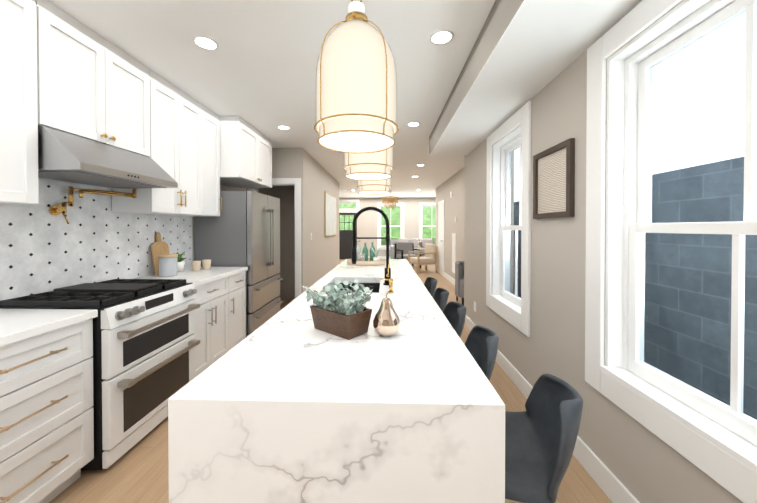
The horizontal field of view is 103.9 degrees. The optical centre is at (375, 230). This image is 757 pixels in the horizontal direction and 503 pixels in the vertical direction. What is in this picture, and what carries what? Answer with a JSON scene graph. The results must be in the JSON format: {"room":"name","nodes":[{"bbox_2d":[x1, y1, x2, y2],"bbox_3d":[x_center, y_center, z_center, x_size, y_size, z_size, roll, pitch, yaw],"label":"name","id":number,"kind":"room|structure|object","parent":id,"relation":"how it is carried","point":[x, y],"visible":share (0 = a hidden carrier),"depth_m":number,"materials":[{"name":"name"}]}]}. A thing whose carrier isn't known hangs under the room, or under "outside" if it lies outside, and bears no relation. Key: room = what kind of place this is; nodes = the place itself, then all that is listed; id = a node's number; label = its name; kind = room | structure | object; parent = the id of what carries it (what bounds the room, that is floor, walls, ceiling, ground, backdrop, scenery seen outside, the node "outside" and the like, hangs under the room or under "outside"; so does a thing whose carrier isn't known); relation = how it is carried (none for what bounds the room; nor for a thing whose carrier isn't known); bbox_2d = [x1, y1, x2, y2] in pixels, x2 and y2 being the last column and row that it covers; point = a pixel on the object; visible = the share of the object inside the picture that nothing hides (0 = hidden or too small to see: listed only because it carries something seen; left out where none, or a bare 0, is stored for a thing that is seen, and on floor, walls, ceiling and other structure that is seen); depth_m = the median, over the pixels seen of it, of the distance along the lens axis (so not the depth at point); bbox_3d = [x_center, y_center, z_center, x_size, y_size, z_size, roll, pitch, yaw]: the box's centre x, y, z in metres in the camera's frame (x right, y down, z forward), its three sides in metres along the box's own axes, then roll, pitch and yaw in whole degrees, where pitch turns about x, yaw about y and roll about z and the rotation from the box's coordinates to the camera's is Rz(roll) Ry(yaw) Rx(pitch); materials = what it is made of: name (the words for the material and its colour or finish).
{"room":"kitchen","nodes":[
{"label":"kitchen","id":0,"kind":"room"},
{"bbox_2d":[111,185,268,260],"bbox_3d":[-2.109,-0.005,5.541,0.150,2.620,14.500,0,1,2],"label":"wall","id":1,"kind":"structure","parent":0,"point":[265,191],"depth_m":4.10,"materials":[{"name":"beige paint"}]},
{"bbox_2d":[0,0,38,204],"bbox_3d":[-1.992,-0.705,1.259,0.328,1.138,0.684,0,1,2],"label":"upper cabinet","id":2,"kind":"object","parent":1,"relation":"attached to","point":[18,115],"visible":1,"depth_m":1.50,"materials":[{"name":"white wood"}]},
{"bbox_2d":[36,0,149,156],"bbox_3d":[-1.953,-0.929,1.983,0.361,0.703,0.758,0,1,2],"label":"upper cabinet","id":3,"kind":"object","parent":1,"relation":"attached to","point":[92,85],"visible":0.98,"depth_m":1.87,"materials":[{"name":"white wood"}]},
{"bbox_2d":[38,125,177,187],"bbox_3d":[-1.857,-0.450,1.984,0.552,0.246,0.750,0,1,2],"label":"range hood","id":4,"kind":"object","parent":3,"relation":"attached to","point":[66,157],"visible":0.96,"depth_m":1.79,"materials":[{"name":"silver metal"}]},
{"bbox_2d":[0,178,191,300],"bbox_3d":[-2.173,-0.056,0.985,0.008,1.056,4.790,0,1,2],"label":"tile backsplash","id":5,"kind":"structure","parent":1,"relation":"attached to","point":[94,240],"depth_m":2.11,"materials":[{"name":"tile"}]},
{"bbox_2d":[49,186,135,223],"bbox_3d":[-2.024,-0.206,2.155,0.214,0.328,0.446,0,1,2],"label":"pot filler","id":6,"kind":"object","parent":5,"relation":"attached to","point":[58,210],"visible":0.96,"depth_m":2.02,"materials":[{"name":"gold metal"}]},
{"bbox_2d":[112,69,221,216],"bbox_3d":[-1.923,-0.720,2.863,0.366,1.138,0.988,0,1,2],"label":"upper cabinet","id":7,"kind":"object","parent":1,"relation":"attached to","point":[184,141],"visible":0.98,"depth_m":2.70,"materials":[{"name":"white wood"}]},
{"bbox_2d":[219,116,271,187],"bbox_3d":[-1.782,-0.954,3.834,0.586,0.688,0.954,0,1,2],"label":"upper cabinet","id":8,"kind":"object","parent":1,"relation":"attached to","point":[245,154],"visible":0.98,"depth_m":3.53,"materials":[{"name":"white wood"}]},
{"bbox_2d":[247,148,294,298],"bbox_3d":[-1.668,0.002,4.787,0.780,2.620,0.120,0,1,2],"label":"wall","id":9,"kind":"structure","parent":0,"point":[283,159],"depth_m":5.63,"materials":[{"name":"beige paint"}]},
{"bbox_2d":[248,178,300,298],"bbox_3d":[-1.608,0.242,4.777,0.840,2.140,0.140,0,1,2],"label":"door frame","id":10,"kind":"structure","parent":9,"relation":"attached to","point":[295,183],"depth_m":4.70,"materials":[{"name":"white paint"}]},
{"bbox_2d":[48,0,495,197],"bbox_3d":[0.434,-1.375,5.449,5.300,0.120,14.500,0,1,2],"label":"ceiling","id":11,"kind":"structure","parent":0,"point":[256,69],"depth_m":2.18,"materials":[{"name":"paint"}]},
{"bbox_2d":[192,35,218,49],"bbox_3d":[-1.164,-1.285,2.028,0.158,0.016,0.158,0,1,-7],"label":"recessed light","id":12,"kind":"object","parent":11,"relation":"in","point":[206,42],"depth_m":2.02,"materials":[{"name":"white"}]},
{"bbox_2d":[278,125,289,129],"bbox_3d":[-1.160,-1.301,3.739,0.158,0.016,0.158,0,1,-7],"label":"recessed light","id":13,"kind":"object","parent":11,"relation":"in","point":[283,127],"depth_m":3.73,"materials":[{"name":"white"}]},
{"bbox_2d":[314,0,398,152],"bbox_3d":[-0.096,-0.853,1.468,0.416,0.847,0.416,0,1,2],"label":"pendant light","id":14,"kind":"object","parent":11,"relation":"hanging from","point":[356,92],"visible":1,"depth_m":1.31,"materials":[{"name":"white glass"}]},
{"bbox_2d":[343,147,393,180],"bbox_3d":[-0.060,-0.862,2.438,0.416,0.847,0.416,0,1,2],"label":"pendant light","id":15,"kind":"object","parent":11,"relation":"hanging from","point":[375,166],"visible":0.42,"depth_m":2.29,"materials":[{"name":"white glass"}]},
{"bbox_2d":[357,178,391,194],"bbox_3d":[-0.021,-0.872,3.547,0.416,0.847,0.416,0,1,2],"label":"pendant light","id":16,"kind":"object","parent":11,"relation":"hanging from","point":[379,187],"visible":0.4,"depth_m":3.40,"materials":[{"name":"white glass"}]},
{"bbox_2d":[382,191,397,208],"bbox_3d":[0.481,-1.047,10.153,0.535,0.619,0.532,0,1,2],"label":"chandelier","id":17,"kind":"object","parent":11,"relation":"hanging from","point":[394,201],"visible":1,"depth_m":10.04,"materials":[{"name":"gold metal"}]},
{"bbox_2d":[407,122,419,126],"bbox_3d":[0.457,-1.300,3.618,0.158,0.016,0.158,0,1,-25],"label":"recessed light","id":18,"kind":"object","parent":11,"relation":"in","point":[412,124],"depth_m":3.62,"materials":[{"name":"white"}]},
{"bbox_2d":[430,29,453,44],"bbox_3d":[0.435,-1.285,1.968,0.158,0.016,0.158,0,1,-43],"label":"recessed light","id":19,"kind":"object","parent":11,"relation":"in","point":[443,36],"depth_m":1.96,"materials":[{"name":"white"}]},
{"bbox_2d":[429,0,641,155],"bbox_3d":[0.913,-1.145,1.234,0.520,0.262,5.800,0,1,2],"label":"soffit beam","id":20,"kind":"structure","parent":11,"relation":"attached to","point":[522,53],"depth_m":1.80,"materials":[{"name":"paint"}]},
{"bbox_2d":[295,148,338,293],"bbox_3d":[-1.162,-0.015,6.577,0.120,2.620,3.730,0,1,2],"label":"wall","id":21,"kind":"structure","parent":0,"point":[319,255],"depth_m":5.48,"materials":[{"name":"beige paint"}]},
{"bbox_2d":[324,191,336,236],"bbox_3d":[-1.069,-0.360,7.106,0.030,0.980,1.500,0,1,2],"label":"framed picture","id":22,"kind":"object","parent":21,"relation":"attached to","point":[330,214],"visible":1,"depth_m":6.96,"materials":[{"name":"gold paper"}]},
{"bbox_2d":[310,191,475,311],"bbox_3d":[0.337,0.035,5.540,2.938,1.940,3.650,0,1,2],"label":"switch plates","id":23,"kind":"object","parent":21,"relation":"attached to","point":[451,193],"visible":1,"depth_m":5.22,"materials":[{"name":"white paint"}]},
{"bbox_2d":[49,259,611,502],"bbox_3d":[0.434,1.355,5.474,5.300,0.100,14.500,0,1,2],"label":"floor","id":24,"kind":"structure","parent":0,"point":[138,472],"depth_m":1.62,"materials":[{"name":"brown wood"}]},
{"bbox_2d":[0,317,94,502],"bbox_3d":[-1.846,0.907,1.318,0.618,0.872,0.598,0,1,2],"label":"base cabinet","id":25,"kind":"object","parent":24,"relation":"on","point":[46,414],"depth_m":1.38,"materials":[{"name":"white wood"}]},
{"bbox_2d":[0,309,97,348],"bbox_3d":[-1.871,0.461,0.099,0.643,0.040,3.028,0,1,2],"label":"countertop","id":26,"kind":"structure","parent":25,"relation":"on","point":[15,324],"depth_m":1.43,"materials":[{"name":"white stone"}]},
{"bbox_2d":[0,279,199,470],"bbox_3d":[-1.754,0.841,1.996,0.759,0.933,0.748,0,1,2],"label":"range","id":27,"kind":"object","parent":24,"relation":"on","point":[145,342],"visible":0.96,"depth_m":1.80,"materials":[{"name":"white metal"}]},
{"bbox_2d":[133,267,247,376],"bbox_3d":[-1.778,0.872,2.873,0.656,0.914,0.988,0,1,2],"label":"base cabinet","id":28,"kind":"object","parent":24,"relation":"on","point":[220,318],"visible":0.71,"depth_m":2.83,"materials":[{"name":"white wood"}]},
{"bbox_2d":[151,232,169,274],"bbox_3d":[-2.059,0.216,2.840,0.080,0.398,0.200,0,1,2],"label":"cutting board","id":29,"kind":"object","parent":28,"relation":"on","point":[159,246],"visible":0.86,"depth_m":2.80,"materials":[{"name":"brown wood"}]},
{"bbox_2d":[158,254,177,276],"bbox_3d":[-1.903,0.318,2.716,0.146,0.195,0.146,0,1,2],"label":"canister","id":30,"kind":"object","parent":28,"relation":"on","point":[168,265],"visible":1,"depth_m":2.66,"materials":[{"name":"grey ceramic"}]},
{"bbox_2d":[174,252,185,271],"bbox_3d":[-1.973,0.312,2.955,0.166,0.203,0.132,0,1,2],"label":"plant pot","id":31,"kind":"object","parent":28,"relation":"on","point":[180,264],"visible":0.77,"depth_m":2.95,"materials":[{"name":"white ceramic"}]},
{"bbox_2d":[191,261,200,270],"bbox_3d":[-1.833,0.363,3.025,0.084,0.100,0.084,0,1,2],"label":"cup","id":32,"kind":"object","parent":28,"relation":"on","point":[196,265],"visible":1,"depth_m":2.99,"materials":[{"name":"beige ceramic"}]},
{"bbox_2d":[202,259,210,269],"bbox_3d":[-1.790,0.362,3.133,0.084,0.100,0.084,0,1,2],"label":"cup","id":33,"kind":"object","parent":28,"relation":"on","point":[206,264],"visible":1,"depth_m":3.10,"materials":[{"name":"beige ceramic"}]},
{"bbox_2d":[194,191,282,336],"bbox_3d":[-1.706,0.426,3.849,0.738,1.768,0.910,0,1,2],"label":"fridge","id":34,"kind":"object","parent":24,"relation":"on","point":[242,229],"visible":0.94,"depth_m":3.40,"materials":[{"name":"grey metal"}]},
{"bbox_2d":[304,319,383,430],"bbox_3d":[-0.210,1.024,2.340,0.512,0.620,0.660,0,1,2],"label":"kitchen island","id":35,"kind":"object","parent":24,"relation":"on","point":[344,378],"depth_m":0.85,"materials":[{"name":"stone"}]},
{"bbox_2d":[302,280,372,339],"bbox_3d":[-0.159,0.323,1.255,0.300,0.212,0.296,0,1,2],"label":"planter","id":36,"kind":"object","parent":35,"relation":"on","point":[337,311],"visible":1,"depth_m":1.22,"materials":[{"name":"brown wood"}]},
{"bbox_2d":[347,240,385,265],"bbox_3d":[-0.114,0.265,3.600,0.480,0.284,0.346,0,1,2],"label":"tray","id":37,"kind":"object","parent":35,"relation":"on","point":[363,259],"visible":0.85,"depth_m":3.54,"materials":[{"name":"brown wood"}]},
{"bbox_2d":[351,207,390,284],"bbox_3d":[-0.038,0.117,2.272,0.318,0.605,0.112,0,1,2],"label":"faucet","id":38,"kind":"object","parent":35,"relation":"on","point":[354,253],"visible":1,"depth_m":2.28,"materials":[{"name":"black metal"}]},
{"bbox_2d":[373,291,399,336],"bbox_3d":[0.043,0.340,1.220,0.112,0.178,0.112,0,1,2],"label":"pear","id":39,"kind":"object","parent":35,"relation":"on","point":[386,321],"visible":1,"depth_m":1.19,"materials":[{"name":"gold metal"}]},
{"bbox_2d":[381,278,393,292],"bbox_3d":[0.076,0.373,2.004,0.090,0.099,0.040,0,1,2],"label":"soap dispenser","id":40,"kind":"object","parent":35,"relation":"on","point":[390,286],"visible":0.88,"depth_m":1.99,"materials":[{"name":"gold metal"}]},
{"bbox_2d":[394,242,421,267],"bbox_3d":[1.078,0.833,10.106,0.720,0.860,0.650,0,1,-18],"label":"armchair","id":41,"kind":"object","parent":24,"relation":"on","point":[401,249],"visible":0.69,"depth_m":10.26,"materials":[{"name":"grey fabric"}]},
{"bbox_2d":[408,243,437,273],"bbox_3d":[1.423,0.842,9.092,0.650,0.860,0.720,0,1,-18],"label":"armchair","id":42,"kind":"object","parent":24,"relation":"on","point":[430,257],"visible":1,"depth_m":8.88,"materials":[{"name":"fabric"}]},
{"bbox_2d":[424,277,436,297],"bbox_3d":[0.387,0.903,2.963,0.450,0.852,0.408,0,1,2],"label":"stool","id":43,"kind":"object","parent":24,"relation":"on","point":[430,284],"visible":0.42,"depth_m":2.97,"materials":[{"name":"black leather"}]},
{"bbox_2d":[433,288,448,311],"bbox_3d":[0.370,0.908,2.427,0.450,0.852,0.408,0,1,2],"label":"stool","id":44,"kind":"object","parent":24,"relation":"on","point":[440,296],"visible":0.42,"depth_m":2.37,"materials":[{"name":"black leather"}]},
{"bbox_2d":[443,301,465,337],"bbox_3d":[0.364,0.913,1.954,0.451,0.852,0.409,0,1,2],"label":"stool","id":45,"kind":"object","parent":24,"relation":"on","point":[454,313],"visible":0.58,"depth_m":1.99,"materials":[{"name":"black leather"}]},
{"bbox_2d":[455,261,463,304],"bbox_3d":[1.598,0.937,5.263,0.369,0.740,0.579,0,1,2],"label":"air vent","id":46,"kind":"object","parent":24,"relation":"on","point":[459,278],"visible":0.38,"depth_m":5.16,"materials":[{"name":"grey metal"}]},
{"bbox_2d":[465,325,498,379],"bbox_3d":[0.368,0.917,1.465,0.453,0.852,0.412,0,1,2],"label":"stool","id":47,"kind":"object","parent":24,"relation":"on","point":[481,343],"visible":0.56,"depth_m":1.49,"materials":[{"name":"black leather"}]},
{"bbox_2d":[505,373,582,502],"bbox_3d":[0.406,0.921,0.996,0.474,0.852,0.455,0,1,2],"label":"stool","id":48,"kind":"object","parent":24,"relation":"on","point":[541,432],"visible":0.67,"depth_m":0.94,"materials":[{"name":"black leather"}]},
{"bbox_3d":[1.326,1.244,11.583,2.900,0.012,1.830,0,1,2],"label":"living room rug","id":49,"kind":"object","parent":24,"relation":"on","visible":0},
{"bbox_2d":[390,238,433,258],"bbox_3d":[1.489,0.780,11.989,1.800,0.908,0.900,0,1,2],"label":"sofa","id":50,"kind":"object","parent":49,"relation":"on","point":[421,244],"visible":0.33,"depth_m":12.04,"materials":[{"name":"grey fabric"}]},
{"bbox_2d":[414,238,424,254],"bbox_3d":[1.359,0.768,11.043,1.200,0.950,0.560,0,1,2],"label":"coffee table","id":51,"kind":"object","parent":49,"relation":"on","point":[419,241],"visible":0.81,"depth_m":10.99,"materials":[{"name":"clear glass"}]},
{"bbox_2d":[320,299,379,330],"bbox_3d":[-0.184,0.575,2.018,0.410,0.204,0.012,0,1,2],"label":"countertop","id":52,"kind":"structure","parent":0,"relation":"attached to","point":[374,304],"depth_m":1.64,"materials":[{"name":"white stone"}]},
{"bbox_2d":[340,283,379,298],"bbox_3d":[-0.165,0.569,2.650,0.410,0.204,0.012,0,1,2],"label":"sink","id":53,"kind":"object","parent":0,"relation":"attached to","point":[375,294],"depth_m":2.64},
{"bbox_2d":[380,283,383,304],"bbox_3d":[0.036,0.572,2.328,0.012,0.204,0.644,0,1,2],"label":"countertop","id":54,"kind":"structure","parent":0,"relation":"attached to","point":[381,284],"depth_m":2.02,"materials":[{"name":"white stone"}]},
{"bbox_2d":[339,198,435,255],"bbox_3d":[0.749,-0.070,12.630,5.120,2.620,0.150,0,1,2],"label":"wall","id":55,"kind":"structure","parent":0,"point":[366,223],"depth_m":12.56,"materials":[{"name":"beige paint"}]},
{"bbox_2d":[339,213,356,258],"bbox_3d":[-1.251,0.225,12.658,0.860,2.020,0.114,0,1,2],"label":"front door","id":56,"kind":"structure","parent":55,"relation":"in","point":[345,244],"depth_m":12.67,"materials":[{"name":"grey wood"}]},
{"bbox_2d":[339,202,356,209],"bbox_3d":[-1.250,-1.046,12.689,0.880,0.330,0.040,0,1,2],"label":"transom","id":57,"kind":"object","parent":55,"relation":"attached to","point":[350,206],"visible":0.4,"depth_m":12.67,"materials":[{"name":"white paint"}]},
{"bbox_2d":[339,199,358,212],"bbox_3d":[-1.253,-1.035,12.604,1.140,0.570,0.110,0,1,2],"label":"window","id":58,"kind":"structure","parent":55,"relation":"in","point":[349,200],"depth_m":12.58,"materials":[{"name":"white paint"}]},
{"bbox_2d":[377,203,403,249],"bbox_3d":[0.627,-0.175,12.578,1.180,1.990,0.160,0,1,2],"label":"window","id":59,"kind":"structure","parent":55,"relation":"in","point":[400,218],"depth_m":12.56,"materials":[{"name":"white paint"}]},
{"bbox_2d":[419,203,435,239],"bbox_3d":[2.366,-0.174,12.523,1.140,1.990,0.160,0,1,2],"label":"window","id":60,"kind":"structure","parent":55,"relation":"in","point":[431,225],"depth_m":12.50,"materials":[{"name":"white paint"}]},
{"bbox_2d":[436,167,463,278],"bbox_3d":[1.924,-0.017,6.876,0.150,2.620,5.520,0,1,2],"label":"wall","id":61,"kind":"structure","parent":0,"point":[454,206],"depth_m":7.21,"materials":[{"name":"beige paint"}]},
{"bbox_2d":[438,200,444,276],"bbox_3d":[1.869,0.211,8.635,0.068,2.130,0.910,0,1,2],"label":"door frame","id":62,"kind":"structure","parent":61,"relation":"attached to","point":[441,215],"depth_m":8.53,"materials":[{"name":"white paint"}]},
{"bbox_2d":[444,272,454,285],"bbox_3d":[1.820,1.231,6.215,0.016,0.135,3.930,0,1,2],"label":"baseboard","id":63,"kind":"structure","parent":61,"relation":"attached to","point":[449,278],"depth_m":7.47,"materials":[{"name":"white paint"}]},
{"bbox_2d":[452,233,455,273],"bbox_3d":[1.844,0.541,7.023,0.018,0.940,0.360,0,1,2],"label":"air vent","id":64,"kind":"object","parent":61,"relation":"in","point":[453,250],"visible":0.92,"depth_m":7.02,"materials":[{"name":"white paint"}]},
{"bbox_2d":[464,1,742,502],"bbox_3d":[1.264,0.034,1.294,0.180,2.620,5.920,0,1,2],"label":"wall","id":65,"kind":"structure","parent":0,"point":[642,463],"depth_m":1.85,"materials":[{"name":"beige paint"}]},
{"bbox_2d":[486,101,530,336],"bbox_3d":[1.300,-0.090,2.782,0.202,1.840,0.960,0,1,2],"label":"window","id":66,"kind":"structure","parent":65,"relation":"in","point":[510,146],"depth_m":2.92,"materials":[{"name":"white paint"}]},
{"bbox_2d":[465,315,639,502],"bbox_3d":[1.164,1.277,1.248,0.016,0.135,5.800,0,1,2],"label":"baseboard","id":67,"kind":"structure","parent":65,"relation":"attached to","point":[608,482],"depth_m":1.61,"materials":[{"name":"white paint"}]},
{"bbox_2d":[533,138,574,218],"bbox_3d":[1.180,-0.318,1.994,0.030,0.470,0.440,0,1,2],"label":"framed art","id":68,"kind":"object","parent":65,"relation":"attached to","point":[553,181],"visible":1,"depth_m":1.95,"materials":[{"name":"brown wood"}]},
{"bbox_2d":[585,0,756,502],"bbox_3d":[1.245,-0.074,1.033,0.202,1.840,1.220,0,1,2],"label":"window","id":69,"kind":"structure","parent":65,"relation":"in","point":[710,16],"depth_m":1.38,"materials":[{"name":"white paint"}]},
{"label":"outside","id":70,"kind":"structure","parent":0,"visible":0},
{"bbox_3d":[2.256,1.391,10.920,20.000,0.050,38.000,0,1,2],"label":"ground","id":71,"kind":"structure","parent":70,"visible":0},
{"bbox_2d":[339,203,435,244],"bbox_3d":[0.875,-0.325,14.750,11.000,3.310,2.400,0,1,2],"label":"hedge","id":72,"kind":"object","parent":71,"relation":"on","point":[428,212],"depth_m":14.95,"materials":[{"name":"green plant"}]},
{"bbox_2d":[514,156,756,419],"bbox_3d":[2.839,0.446,2.389,0.200,1.995,13.000,0,1,2],"label":"wall","id":73,"kind":"structure","parent":71,"relation":"on","point":[706,187],"depth_m":2.51,"materials":[{"name":"grey brick"}]}
]}

